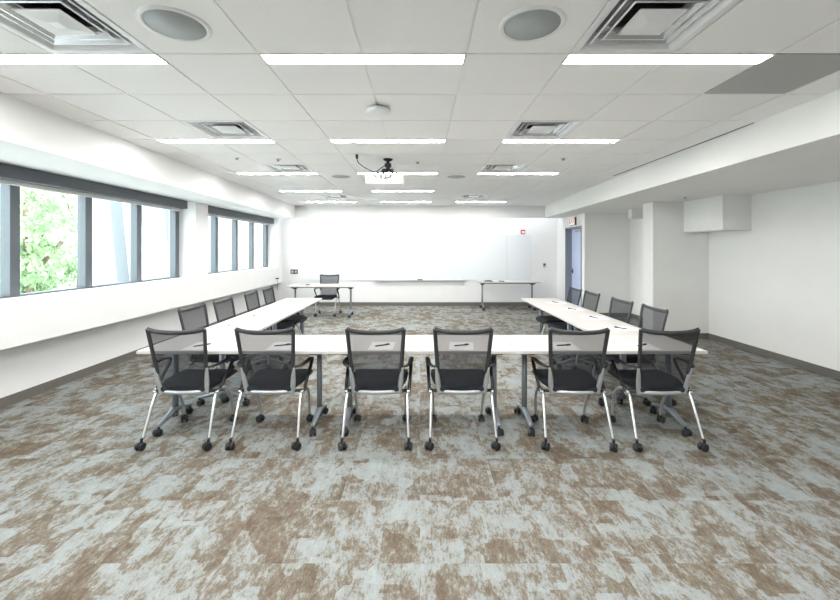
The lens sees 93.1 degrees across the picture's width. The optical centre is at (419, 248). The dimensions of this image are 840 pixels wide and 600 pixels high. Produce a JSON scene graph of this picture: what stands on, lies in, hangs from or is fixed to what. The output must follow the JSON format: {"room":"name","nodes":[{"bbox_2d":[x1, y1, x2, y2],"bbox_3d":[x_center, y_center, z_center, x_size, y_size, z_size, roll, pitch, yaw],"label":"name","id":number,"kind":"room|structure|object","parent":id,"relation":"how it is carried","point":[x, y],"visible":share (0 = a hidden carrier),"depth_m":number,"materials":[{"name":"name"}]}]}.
{"room":"conference room","nodes":[
{"label":"conference room","id":0,"kind":"room"},
{"bbox_2d":[0,202,281,397],"bbox_3d":[-4.070,0.390,3.940,0.460,2.380,14.280,0,0,0],"label":"wall","id":1,"kind":"structure","parent":0,"point":[42,340],"depth_m":5.21,"materials":[{"name":"paint"}]},
{"bbox_2d":[0,183,193,302],"bbox_3d":[-4.040,-0.150,3.160,0.340,1.300,7.320,0,0,0],"label":"window","id":2,"kind":"structure","parent":1,"relation":"in","point":[9,194],"depth_m":4.89,"materials":[{"name":"grey metal"}]},
{"bbox_2d":[0,163,186,211],"bbox_3d":[-3.928,-0.709,3.085,0.125,0.178,7.070,0,0,0],"label":"roller blind","id":3,"kind":"object","parent":2,"relation":"attached to","point":[14,175],"visible":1,"depth_m":4.55,"materials":[{"name":"grey fabric"}]},
{"bbox_2d":[0,304,265,408],"bbox_3d":[-4.154,1.530,3.940,0.012,0.100,14.280,0,0,0],"label":"baseboard","id":4,"kind":"structure","parent":1,"relation":"attached to","point":[8,400],"depth_m":4.67,"materials":[{"name":"rubber"}]},
{"bbox_2d":[0,92,294,219],"bbox_3d":[-3.585,-1.185,3.940,1.430,0.770,14.280,0,0,0],"label":"ceiling soffit","id":5,"kind":"structure","parent":1,"relation":"attached to","point":[32,136],"depth_m":4.08,"materials":[{"name":"paint"}]},
{"bbox_2d":[208,216,276,275],"bbox_3d":[-4.040,-0.150,8.985,0.340,1.300,3.550,0,0,0],"label":"window","id":6,"kind":"structure","parent":1,"relation":"in","point":[214,220],"depth_m":8.89,"materials":[{"name":"grey metal"}]},
{"bbox_2d":[208,205,273,224],"bbox_3d":[-3.928,-0.709,8.885,0.125,0.178,3.330,0,0,0],"label":"roller blind","id":7,"kind":"object","parent":6,"relation":"attached to","point":[213,211],"visible":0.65,"depth_m":8.47,"materials":[{"name":"grey fabric"}]},
{"bbox_2d":[295,206,544,217],"bbox_3d":[-0.025,-1.200,10.640,7.630,0.740,0.079,0,0,0],"label":"trim","id":8,"kind":"structure","parent":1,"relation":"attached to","point":[300,211],"depth_m":10.60,"materials":[{"name":"paint"}]},
{"bbox_2d":[271,218,556,301],"bbox_3d":[0.450,0.005,11.155,9.700,3.150,0.150,0,0,0],"label":"wall","id":9,"kind":"structure","parent":0,"point":[543,231],"depth_m":11.08,"materials":[{"name":"paint"}]},
{"bbox_2d":[291,269,297,273],"bbox_3d":[-3.500,0.630,11.070,0.200,0.120,0.020,0,0,0],"label":"wall control panel","id":10,"kind":"object","parent":9,"relation":"attached to","point":[293,271],"visible":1,"depth_m":11.06,"materials":[{"name":"grey plastic"}]},
{"bbox_2d":[307,235,530,280],"bbox_3d":[-0.020,0.241,11.034,6.230,1.286,0.088,0,0,0],"label":"whiteboard","id":11,"kind":"object","parent":9,"relation":"attached to","point":[352,257],"visible":0.94,"depth_m":11.06,"materials":[{"name":"white plastic"}]},
{"bbox_2d":[374,280,464,280],"bbox_3d":[-0.020,0.872,11.023,2.520,0.024,0.066,0,0,0],"label":"marker tray","id":12,"kind":"object","parent":11,"relation":"on","point":[374,280],"depth_m":10.99,"materials":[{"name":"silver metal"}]},
{"bbox_2d":[310,302,530,305],"bbox_3d":[-0.164,1.530,11.074,7.968,0.100,0.012,0,0,0],"label":"baseboard","id":13,"kind":"structure","parent":9,"relation":"attached to","point":[320,303],"depth_m":11.07,"materials":[{"name":"rubber"}]},
{"bbox_2d":[0,306,839,599],"bbox_3d":[0.450,1.640,3.975,9.500,0.120,14.550,0,0,0],"label":"floor","id":14,"kind":"structure","parent":0,"point":[85,514],"depth_m":2.63,"materials":[{"name":"carpet"}]},
{"bbox_2d":[134,327,237,450],"bbox_3d":[-1.930,1.098,3.407,0.604,0.964,0.642,0,0,0],"label":"chair","id":15,"kind":"object","parent":14,"relation":"on","point":[180,366],"visible":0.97,"depth_m":3.19,"materials":[{"name":"grey fabric"}]},
{"bbox_2d":[178,303,238,402],"bbox_3d":[-2.223,1.098,4.329,0.637,0.964,0.601,0,0,3],"label":"chair","id":16,"kind":"object","parent":14,"relation":"on","point":[195,317],"visible":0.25,"depth_m":4.30,"materials":[{"name":"black fabric"}]},
{"bbox_2d":[213,296,235,368],"bbox_3d":[-2.183,1.098,4.940,0.639,0.964,0.601,0,0,0],"label":"chair","id":17,"kind":"object","parent":14,"relation":"on","point":[224,309],"visible":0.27,"depth_m":4.99,"materials":[{"name":"black fabric"}]},
{"bbox_2d":[136,335,340,436],"bbox_3d":[-1.562,1.212,3.605,1.577,0.734,0.612,0,0,0],"label":"table","id":18,"kind":"object","parent":14,"relation":"on","point":[318,345],"visible":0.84,"depth_m":3.57,"materials":[{"name":"laminate"}]},
{"bbox_2d":[207,342,220,348],"bbox_3d":[-1.900,0.844,3.470,0.210,0.002,0.280,0,0,-2],"label":"paper sheet","id":19,"kind":"object","parent":18,"relation":"on","point":[212,343],"visible":0.29,"depth_m":3.52,"materials":[{"name":"white paper"}]},
{"bbox_2d":[196,312,293,405],"bbox_3d":[-1.995,1.212,4.620,0.612,0.734,1.401,0,0,0],"label":"table","id":20,"kind":"object","parent":14,"relation":"on","point":[271,318],"visible":0.39,"depth_m":4.40,"materials":[{"name":"laminate"}]},
{"bbox_2d":[214,324,244,327],"bbox_3d":[-2.100,0.844,4.380,0.280,0.002,0.210,0,0,4],"label":"paper sheet","id":21,"kind":"object","parent":20,"relation":"on","point":[220,325],"visible":0.86,"depth_m":4.39,"materials":[{"name":"white paper"}]},
{"bbox_2d":[241,314,265,316],"bbox_3d":[-2.100,0.844,5.020,0.280,0.002,0.210,0,0,1],"label":"paper sheet","id":22,"kind":"object","parent":20,"relation":"on","point":[246,315],"visible":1,"depth_m":5.05,"materials":[{"name":"white paper"}]},
{"bbox_2d":[225,327,313,450],"bbox_3d":[-1.230,1.098,3.412,0.605,0.964,0.643,0,0,0],"label":"chair","id":23,"kind":"object","parent":14,"relation":"on","point":[266,362],"visible":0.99,"depth_m":3.19,"materials":[{"name":"black fabric"}]},
{"bbox_2d":[244,290,294,329],"bbox_3d":[-2.185,1.098,5.765,0.639,0.964,0.608,0,0,-2],"label":"chair","id":24,"kind":"object","parent":14,"relation":"on","point":[252,301],"visible":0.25,"depth_m":5.81,"materials":[{"name":"black fabric"}]},
{"bbox_2d":[262,286,306,334],"bbox_3d":[-2.183,1.098,6.401,0.638,0.964,0.602,0,0,-3],"label":"chair","id":25,"kind":"object","parent":14,"relation":"on","point":[269,297],"visible":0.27,"depth_m":6.42,"materials":[{"name":"black fabric"}]},
{"bbox_2d":[250,298,321,334],"bbox_3d":[-1.995,1.212,6.092,0.612,0.734,1.541,0,0,0],"label":"table","id":26,"kind":"object","parent":14,"relation":"on","point":[294,307],"visible":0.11,"depth_m":6.06,"materials":[{"name":"laminate"}]},
{"bbox_2d":[262,306,283,308],"bbox_3d":[-2.100,0.844,5.740,0.280,0.002,0.210,0,0,5],"label":"paper sheet","id":27,"kind":"object","parent":26,"relation":"on","point":[268,307],"visible":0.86,"depth_m":5.74,"materials":[{"name":"white paper"}]},
{"bbox_2d":[281,300,299,301],"bbox_3d":[-2.100,0.844,6.420,0.280,0.002,0.210,0,0,-1],"label":"paper sheet","id":28,"kind":"object","parent":26,"relation":"on","point":[283,300],"visible":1,"depth_m":6.46,"materials":[{"name":"white paper"}]},
{"bbox_2d":[285,284,358,317],"bbox_3d":[-2.280,1.212,9.360,1.577,0.734,0.612,0,0,0],"label":"table","id":29,"kind":"object","parent":14,"relation":"on","point":[294,286],"visible":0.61,"depth_m":9.33,"materials":[{"name":"white laminate"}]},
{"bbox_2d":[314,274,341,316],"bbox_3d":[-2.220,1.098,9.522,0.603,0.964,0.639,0,0,0],"label":"chair","id":30,"kind":"object","parent":14,"relation":"on","point":[325,293],"visible":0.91,"depth_m":9.72,"materials":[{"name":"black fabric"}]},
{"bbox_2d":[338,327,413,450],"bbox_3d":[-0.353,1.098,3.412,0.603,0.964,0.642,0,0,0],"label":"chair","id":31,"kind":"object","parent":14,"relation":"on","point":[374,363],"visible":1,"depth_m":3.19,"materials":[{"name":"black fabric"}]},
{"bbox_2d":[327,335,516,436],"bbox_3d":[0.018,1.212,3.605,1.577,0.734,0.612,0,0,0],"label":"table","id":32,"kind":"object","parent":14,"relation":"on","point":[414,344],"visible":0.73,"depth_m":3.52,"materials":[{"name":"white laminate"}]},
{"bbox_2d":[424,327,500,450],"bbox_3d":[0.338,1.098,3.411,0.610,0.964,0.639,0,0,0],"label":"chair","id":33,"kind":"object","parent":14,"relation":"on","point":[464,363],"visible":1,"depth_m":3.19,"materials":[{"name":"black fabric"}]},
{"bbox_2d":[476,280,540,310],"bbox_3d":[2.290,1.212,10.460,1.577,0.734,0.612,0,0,0],"label":"table","id":34,"kind":"object","parent":14,"relation":"on","point":[531,282],"visible":0.92,"depth_m":10.43,"materials":[{"name":"white laminate"}]},
{"bbox_2d":[521,298,593,334],"bbox_3d":[2.050,1.212,6.092,0.612,0.734,1.541,0,0,0],"label":"table","id":35,"kind":"object","parent":14,"relation":"on","point":[540,303],"visible":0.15,"depth_m":6.06,"materials":[{"name":"white laminate"}]},
{"bbox_2d":[546,302,566,303],"bbox_3d":[2.130,0.844,6.250,0.280,0.002,0.210,0,0,-5],"label":"paper sheet","id":36,"kind":"object","parent":35,"relation":"on","point":[546,302],"visible":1,"depth_m":6.16,"materials":[{"name":"white paper"}]},
{"bbox_2d":[560,308,584,310],"bbox_3d":[2.130,0.844,5.570,0.280,0.002,0.210,0,0,2],"label":"paper sheet","id":37,"kind":"object","parent":35,"relation":"on","point":[566,309],"visible":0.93,"depth_m":5.55,"materials":[{"name":"white paper"}]},
{"bbox_2d":[536,286,581,334],"bbox_3d":[2.233,1.098,6.379,0.639,0.964,0.602,0,0,-1],"label":"chair","id":38,"kind":"object","parent":14,"relation":"on","point":[574,294],"visible":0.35,"depth_m":6.39,"materials":[{"name":"black fabric"}]},
{"bbox_2d":[548,290,599,330],"bbox_3d":[2.235,1.098,5.760,0.639,0.964,0.600,0,0,-1],"label":"chair","id":39,"kind":"object","parent":14,"relation":"on","point":[590,300],"visible":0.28,"depth_m":5.80,"materials":[{"name":"black fabric"}]},
{"bbox_2d":[531,327,617,451],"bbox_3d":[1.261,1.098,3.401,0.609,0.964,0.639,0,0,2],"label":"chair","id":40,"kind":"object","parent":14,"relation":"on","point":[577,363],"visible":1,"depth_m":3.19,"materials":[{"name":"black fabric"}]},
{"bbox_2d":[550,312,650,405],"bbox_3d":[2.050,1.212,4.620,0.612,0.734,1.401,0,0,0],"label":"table","id":41,"kind":"object","parent":14,"relation":"on","point":[573,318],"visible":0.46,"depth_m":4.45,"materials":[{"name":"white laminate"}]},
{"bbox_2d":[579,316,608,319],"bbox_3d":[2.130,0.844,4.870,0.280,0.002,0.210,0,0,3],"label":"paper sheet","id":42,"kind":"object","parent":41,"relation":"on","point":[584,317],"visible":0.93,"depth_m":4.83,"materials":[{"name":"white paper"}]},
{"bbox_2d":[604,326,638,330],"bbox_3d":[2.130,0.844,4.220,0.280,0.002,0.210,0,0,-4],"label":"paper sheet","id":43,"kind":"object","parent":41,"relation":"on","point":[627,327],"visible":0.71,"depth_m":4.17,"materials":[{"name":"white paper"}]},
{"bbox_2d":[502,335,707,436],"bbox_3d":[1.598,1.212,3.605,1.577,0.734,0.612,0,0,0],"label":"table","id":44,"kind":"object","parent":14,"relation":"on","point":[525,345],"visible":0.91,"depth_m":3.57,"materials":[{"name":"white laminate"}]},
{"bbox_2d":[608,297,633,369],"bbox_3d":[2.244,1.098,4.913,0.638,0.964,0.612,0,0,-3],"label":"chair","id":45,"kind":"object","parent":14,"relation":"on","point":[620,310],"visible":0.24,"depth_m":4.97,"materials":[{"name":"black fabric"}]},
{"bbox_2d":[601,303,676,405],"bbox_3d":[2.274,1.098,4.300,0.638,0.964,0.601,0,0,0],"label":"chair","id":46,"kind":"object","parent":14,"relation":"on","point":[652,318],"visible":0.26,"depth_m":4.24,"materials":[{"name":"black fabric"}]},
{"bbox_2d":[607,327,708,451],"bbox_3d":[1.965,1.098,3.396,0.610,0.964,0.643,0,0,0],"label":"chair","id":47,"kind":"object","parent":14,"relation":"on","point":[665,365],"visible":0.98,"depth_m":3.18,"materials":[{"name":"black fabric"}]},
{"bbox_2d":[0,0,839,205],"bbox_3d":[0.000,-1.162,3.734,6.720,0.020,13.732,0,0,0],"label":"ceiling","id":48,"kind":"structure","parent":0,"point":[500,78],"depth_m":3.01,"materials":[{"name":"tile"}]},
{"bbox_2d":[0,0,154,53],"bbox_3d":[-1.865,-1.256,2.045,0.602,0.217,0.602,0,0,0],"label":"ceiling vent","id":49,"kind":"object","parent":48,"relation":"in","point":[55,26],"visible":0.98,"depth_m":2.12,"materials":[{"name":"white metal"}]},
{"bbox_2d":[0,53,168,63],"bbox_3d":[-2.170,-1.181,2.413,1.220,0.067,0.125,0,0,0],"label":"ceiling light","id":50,"kind":"object","parent":48,"relation":"attached to","point":[5,58],"visible":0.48,"depth_m":2.41,"materials":[{"name":"white plastic"}]},
{"bbox_2d":[136,5,212,42],"bbox_3d":[-1.255,-1.147,2.045,0.336,0.009,0.336,0,0,0],"label":"ceiling speaker","id":51,"kind":"object","parent":48,"relation":"attached to","point":[169,22],"visible":1,"depth_m":2.02,"materials":[{"name":"white metal"}]},
{"bbox_2d":[142,9,206,39],"bbox_3d":[-1.255,-1.149,2.045,0.282,0.006,0.282,0,0,0],"label":"grille","id":52,"kind":"object","parent":51,"relation":"attached to","point":[174,24],"depth_m":2.03,"materials":[{"name":"grey metal"}]},
{"bbox_2d":[155,139,275,142],"bbox_3d":[-2.170,-1.181,4.242,1.220,0.067,0.125,0,0,0],"label":"ceiling light","id":53,"kind":"object","parent":48,"relation":"attached to","point":[160,140],"visible":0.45,"depth_m":4.22,"materials":[{"name":"white plastic"}]},
{"bbox_2d":[159,140,272,141],"bbox_3d":[-2.170,-1.156,4.242,1.204,0.008,0.109,0,0,0],"label":"diffuser","id":54,"kind":"object","parent":53,"relation":"attached to","point":[159,140],"depth_m":4.23,"materials":[{"name":"white"}]},
{"bbox_2d":[179,120,270,138],"bbox_3d":[-1.865,-1.256,3.875,0.602,0.217,0.602,0,0,0],"label":"ceiling vent","id":55,"kind":"object","parent":48,"relation":"in","point":[214,129],"visible":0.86,"depth_m":3.88,"materials":[{"name":"white metal"}]},
{"bbox_2d":[237,172,318,174],"bbox_3d":[-2.170,-1.181,6.072,1.220,0.067,0.125,0,0,0],"label":"ceiling light","id":56,"kind":"object","parent":48,"relation":"attached to","point":[316,173],"visible":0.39,"depth_m":6.07,"materials":[{"name":"white plastic"}]},
{"bbox_2d":[238,173,316,173],"bbox_3d":[-2.170,-1.156,6.072,1.204,0.008,0.109,0,0,0],"label":"diffuser","id":57,"kind":"object","parent":56,"relation":"attached to","point":[238,173],"depth_m":6.07,"materials":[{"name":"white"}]},
{"bbox_2d":[261,164,315,172],"bbox_3d":[-1.865,-1.256,5.705,0.602,0.217,0.602,0,0,0],"label":"ceiling vent","id":58,"kind":"object","parent":48,"relation":"in","point":[278,168],"visible":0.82,"depth_m":5.79,"materials":[{"name":"white metal"}]},
{"bbox_2d":[279,190,341,191],"bbox_3d":[-2.170,-1.181,7.902,1.220,0.067,0.125,0,0,0],"label":"ceiling light","id":59,"kind":"object","parent":48,"relation":"attached to","point":[279,190],"visible":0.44,"depth_m":7.84,"materials":[{"name":"white plastic"}]},
{"bbox_2d":[319,195,350,197],"bbox_3d":[-1.865,-1.256,8.755,0.602,0.217,0.602,0,0,0],"label":"ceiling vent","id":60,"kind":"object","parent":48,"relation":"in","point":[323,196],"visible":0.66,"depth_m":8.82,"materials":[{"name":"white metal"}]},
{"bbox_2d":[330,174,351,178],"bbox_3d":[-1.255,-1.147,6.315,0.336,0.009,0.336,0,0,0],"label":"ceiling speaker","id":61,"kind":"object","parent":48,"relation":"attached to","point":[339,176],"visible":1,"depth_m":6.29,"materials":[{"name":"white metal"}]},
{"bbox_2d":[332,175,348,177],"bbox_3d":[-1.255,-1.149,6.315,0.282,0.006,0.282,0,0,0],"label":"grille","id":62,"kind":"object","parent":61,"relation":"attached to","point":[333,176],"depth_m":6.29,"materials":[{"name":"grey metal"}]},
{"bbox_2d":[259,53,465,63],"bbox_3d":[-0.340,-1.181,2.413,1.220,0.067,0.125,0,0,0],"label":"ceiling light","id":63,"kind":"object","parent":48,"relation":"attached to","point":[269,58],"visible":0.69,"depth_m":2.41,"materials":[{"name":"white plastic"}]},
{"bbox_2d":[365,104,389,116],"bbox_3d":[-0.345,-1.125,3.240,0.200,0.070,0.200,0,0,0],"label":"smoke detector","id":64,"kind":"object","parent":48,"relation":"attached to","point":[377,110],"visible":1,"depth_m":3.19,"materials":[{"name":"grey plastic"}]},
{"bbox_2d":[355,154,403,187],"bbox_3d":[-0.498,-0.985,5.095,0.576,0.334,0.521,0,0,0],"label":"projector","id":65,"kind":"object","parent":48,"relation":"hanging from","point":[377,180],"visible":1,"depth_m":4.99,"materials":[{"name":"white plastic"}]},
{"bbox_2d":[330,139,445,142],"bbox_3d":[-0.340,-1.181,4.242,1.220,0.067,0.125,0,0,0],"label":"ceiling light","id":66,"kind":"object","parent":48,"relation":"attached to","point":[331,140],"visible":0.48,"depth_m":4.22,"materials":[{"name":"white plastic"}]},
{"bbox_2d":[331,140,444,141],"bbox_3d":[-0.340,-1.156,4.242,1.204,0.008,0.109,0,0,0],"label":"diffuser","id":67,"kind":"object","parent":66,"relation":"attached to","point":[331,140],"depth_m":4.24,"materials":[{"name":"white plastic"}]},
{"bbox_2d":[358,172,437,174],"bbox_3d":[-0.340,-1.181,6.072,1.220,0.067,0.125,0,0,0],"label":"ceiling light","id":68,"kind":"object","parent":48,"relation":"attached to","point":[397,172],"visible":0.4,"depth_m":6.07,"materials":[{"name":"white plastic"}]},
{"bbox_2d":[358,173,436,173],"bbox_3d":[-0.340,-1.156,6.072,1.204,0.008,0.109,0,0,0],"label":"diffuser","id":69,"kind":"object","parent":68,"relation":"attached to","point":[358,173],"depth_m":6.07,"materials":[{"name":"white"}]},
{"bbox_2d":[372,190,433,191],"bbox_3d":[-0.340,-1.181,7.902,1.220,0.067,0.125,0,0,0],"label":"ceiling light","id":70,"kind":"object","parent":48,"relation":"attached to","point":[372,190],"visible":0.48,"depth_m":7.89,"materials":[{"name":"white plastic"}]},
{"bbox_2d":[73,0,833,204],"bbox_3d":[0.000,-1.169,3.700,6.720,0.042,13.800,0,0,0],"label":"trim","id":71,"kind":"structure","parent":48,"relation":"attached to","point":[347,1],"depth_m":2.71,"materials":[{"name":"white metal"}]},
{"bbox_2d":[446,174,466,178],"bbox_3d":[0.575,-1.147,6.315,0.336,0.009,0.336,0,0,0],"label":"ceiling speaker","id":72,"kind":"object","parent":48,"relation":"attached to","point":[455,176],"visible":1,"depth_m":6.29,"materials":[{"name":"white metal"}]},
{"bbox_2d":[448,175,464,177],"bbox_3d":[0.575,-1.149,6.315,0.282,0.006,0.282,0,0,0],"label":"grille","id":73,"kind":"object","parent":72,"relation":"attached to","point":[449,176],"depth_m":6.29,"materials":[{"name":"grey metal"}]},
{"bbox_2d":[459,195,488,197],"bbox_3d":[1.185,-1.256,8.755,0.602,0.217,0.602,0,0,0],"label":"ceiling vent","id":74,"kind":"object","parent":48,"relation":"in","point":[461,196],"visible":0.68,"depth_m":8.84,"materials":[{"name":"white metal"}]},
{"bbox_2d":[479,164,528,172],"bbox_3d":[1.185,-1.256,5.705,0.602,0.217,0.602,0,0,0],"label":"ceiling vent","id":75,"kind":"object","parent":48,"relation":"in","point":[487,168],"visible":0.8,"depth_m":5.81,"materials":[{"name":"white metal"}]},
{"bbox_2d":[477,172,557,174],"bbox_3d":[1.490,-1.181,6.072,1.220,0.067,0.125,0,0,0],"label":"ceiling light","id":76,"kind":"object","parent":48,"relation":"attached to","point":[478,173],"visible":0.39,"depth_m":6.07,"materials":[{"name":"white plastic"}]},
{"bbox_2d":[478,173,556,173],"bbox_3d":[1.490,-1.156,6.072,1.204,0.008,0.109,0,0,0],"label":"diffuser","id":77,"kind":"object","parent":76,"relation":"attached to","point":[478,173],"depth_m":6.07,"materials":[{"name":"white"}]},
{"bbox_2d":[499,5,566,42],"bbox_3d":[0.575,-1.147,2.045,0.336,0.009,0.336,0,0,0],"label":"ceiling speaker","id":78,"kind":"object","parent":48,"relation":"attached to","point":[533,23],"visible":1,"depth_m":2.02,"materials":[{"name":"white metal"}]},
{"bbox_2d":[504,9,560,39],"bbox_3d":[0.575,-1.149,2.045,0.282,0.006,0.282,0,0,0],"label":"grille","id":79,"kind":"object","parent":78,"relation":"attached to","point":[521,24],"depth_m":2.03,"materials":[{"name":"grey metal"}]},
{"bbox_2d":[504,120,584,138],"bbox_3d":[1.185,-1.256,3.875,0.602,0.217,0.602,0,0,0],"label":"ceiling vent","id":80,"kind":"object","parent":48,"relation":"in","point":[523,129],"visible":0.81,"depth_m":3.89,"materials":[{"name":"white metal"}]},
{"bbox_2d":[501,139,619,142],"bbox_3d":[1.490,-1.181,4.242,1.220,0.067,0.125,0,0,0],"label":"ceiling light","id":81,"kind":"object","parent":48,"relation":"attached to","point":[503,140],"visible":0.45,"depth_m":4.22,"materials":[{"name":"white plastic"}]},
{"bbox_2d":[503,140,616,141],"bbox_3d":[1.490,-1.156,4.242,1.204,0.008,0.109,0,0,0],"label":"diffuser","id":82,"kind":"object","parent":81,"relation":"attached to","point":[503,140],"depth_m":4.24,"materials":[{"name":"white"}]},
{"bbox_2d":[570,0,740,53],"bbox_3d":[1.185,-1.256,2.045,0.602,0.217,0.602,0,0,0],"label":"ceiling vent","id":83,"kind":"object","parent":48,"relation":"in","point":[622,26],"visible":0.99,"depth_m":2.10,"materials":[{"name":"white metal"}]},
{"bbox_2d":[562,53,775,63],"bbox_3d":[1.490,-1.181,2.413,1.220,0.067,0.125,0,0,0],"label":"ceiling light","id":84,"kind":"object","parent":48,"relation":"attached to","point":[675,58],"visible":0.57,"depth_m":2.41,"materials":[{"name":"white plastic"}]},
{"bbox_2d":[613,123,752,175],"bbox_3d":[3.045,-1.149,4.960,0.054,0.006,2.670,0,0,0],"label":"ceiling vent","id":85,"kind":"object","parent":48,"relation":"in","point":[725,133],"visible":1,"depth_m":4.56,"materials":[{"name":"grey metal"}]},
{"bbox_2d":[704,53,839,93],"bbox_3d":[2.405,-1.162,2.655,0.595,0.020,0.595,0,0,0],"label":"ceiling panel","id":86,"kind":"object","parent":48,"relation":"attached to","point":[781,73],"visible":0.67,"depth_m":2.63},
{"bbox_2d":[582,202,708,332],"bbox_3d":[4.525,0.375,8.190,1.410,2.410,2.380,0,0,0],"label":"wall","id":87,"kind":"structure","parent":0,"point":[651,260],"depth_m":7.02,"materials":[{"name":"paint"}]},
{"bbox_2d":[557,214,581,300],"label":"wall","id":88,"kind":"structure","parent":87,"relation":"in","point":[562,223],"depth_m":10.74,"materials":[{"name":"paint"}]},
{"bbox_2d":[569,217,576,225],"bbox_3d":[3.794,-0.685,9.879,0.052,0.200,0.342,0,0,0],"label":"exit sign","id":89,"kind":"object","parent":88,"relation":"attached to","point":[572,221],"visible":1,"depth_m":9.80,"materials":[{"name":"red paint"}]},
{"bbox_2d":[565,226,581,306],"bbox_3d":[3.910,0.515,9.920,0.210,2.130,1.040,0,0,0],"label":"door","id":90,"kind":"structure","parent":88,"relation":"attached to","point":[573,235],"depth_m":10.29,"materials":[{"name":"blue paint"}]},
{"bbox_2d":[628,209,642,218],"bbox_3d":[4.605,-0.730,8.230,0.530,0.200,0.140,0,0,0],"label":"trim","id":91,"kind":"structure","parent":87,"relation":"attached to","point":[632,213],"depth_m":8.16,"materials":[{"name":"paint"}]},
{"bbox_2d":[709,180,839,370],"bbox_3d":[5.155,0.005,1.900,0.150,3.150,10.200,0,0,0],"label":"wall","id":92,"kind":"structure","parent":0,"point":[774,285],"depth_m":5.55,"materials":[{"name":"paint"}]},
{"bbox_2d":[545,89,839,217],"bbox_3d":[3.990,-1.200,3.700,2.420,0.740,13.800,0,0,0],"label":"soffit","id":93,"kind":"object","parent":92,"relation":"attached to","point":[798,146],"depth_m":4.38,"materials":[{"name":"paint"}]},
{"bbox_2d":[684,195,750,231],"bbox_3d":[4.860,-0.562,6.550,0.440,0.535,0.900,0,0,0],"label":"boxed soffit","id":94,"kind":"structure","parent":92,"relation":"attached to","point":[719,213],"depth_m":6.21,"materials":[{"name":"paint"}]},
{"bbox_2d":[600,313,839,379],"bbox_3d":[4.872,1.530,3.977,1.058,0.100,14.324,0,0,-6],"label":"baseboard","id":95,"kind":"structure","parent":92,"relation":"attached to","point":[819,369],"depth_m":5.72,"materials":[{"name":"rubber"}]},
{"label":"outside","id":96,"kind":"structure","parent":0,"visible":0},
{"bbox_2d":[45,271,92,289],"bbox_3d":[-22.155,1.840,10.000,35.690,0.280,60.000,0,0,0],"label":"ground","id":97,"kind":"structure","parent":96,"point":[73,285],"depth_m":18.54,"materials":[{"name":"white"}]},
{"bbox_2d":[20,197,76,293],"bbox_3d":[-8.426,0.153,8.672,1.681,3.118,2.069,0,0,0],"label":"tree","id":98,"kind":"object","parent":97,"relation":"on","point":[32,272],"visible":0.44,"depth_m":8.54,"materials":[{"name":"green plant"}]},
{"bbox_2d":[20,187,76,285],"bbox_3d":[-11.896,-0.545,12.300,2.360,4.507,2.038,0,0,0],"label":"tree","id":99,"kind":"object","parent":97,"relation":"on","point":[35,195],"visible":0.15,"depth_m":11.95,"materials":[{"name":"green plant"}]},
{"bbox_2d":[21,193,76,278],"bbox_3d":[-20.235,-2.874,21.381,6.988,9.156,5.790,0,0,33],"label":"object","id":100,"kind":"object","parent":97,"relation":"on","point":[68,198],"visible":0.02,"depth_m":21.02,"materials":[{"name":"green plant"}]},
{"bbox_2d":[20,192,92,288],"bbox_3d":[-13.943,-1.588,16.158,4.304,6.589,4.005,0,0,0],"label":"tree","id":101,"kind":"object","parent":97,"relation":"on","point":[69,270],"visible":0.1,"depth_m":15.74,"materials":[{"name":"green plant"}]},
{"bbox_2d":[92,198,260,284],"bbox_3d":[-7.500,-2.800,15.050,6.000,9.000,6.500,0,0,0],"label":"window panes","id":102,"kind":"structure","parent":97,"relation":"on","point":[110,219],"depth_m":11.80,"materials":[{"name":"clear glass"}]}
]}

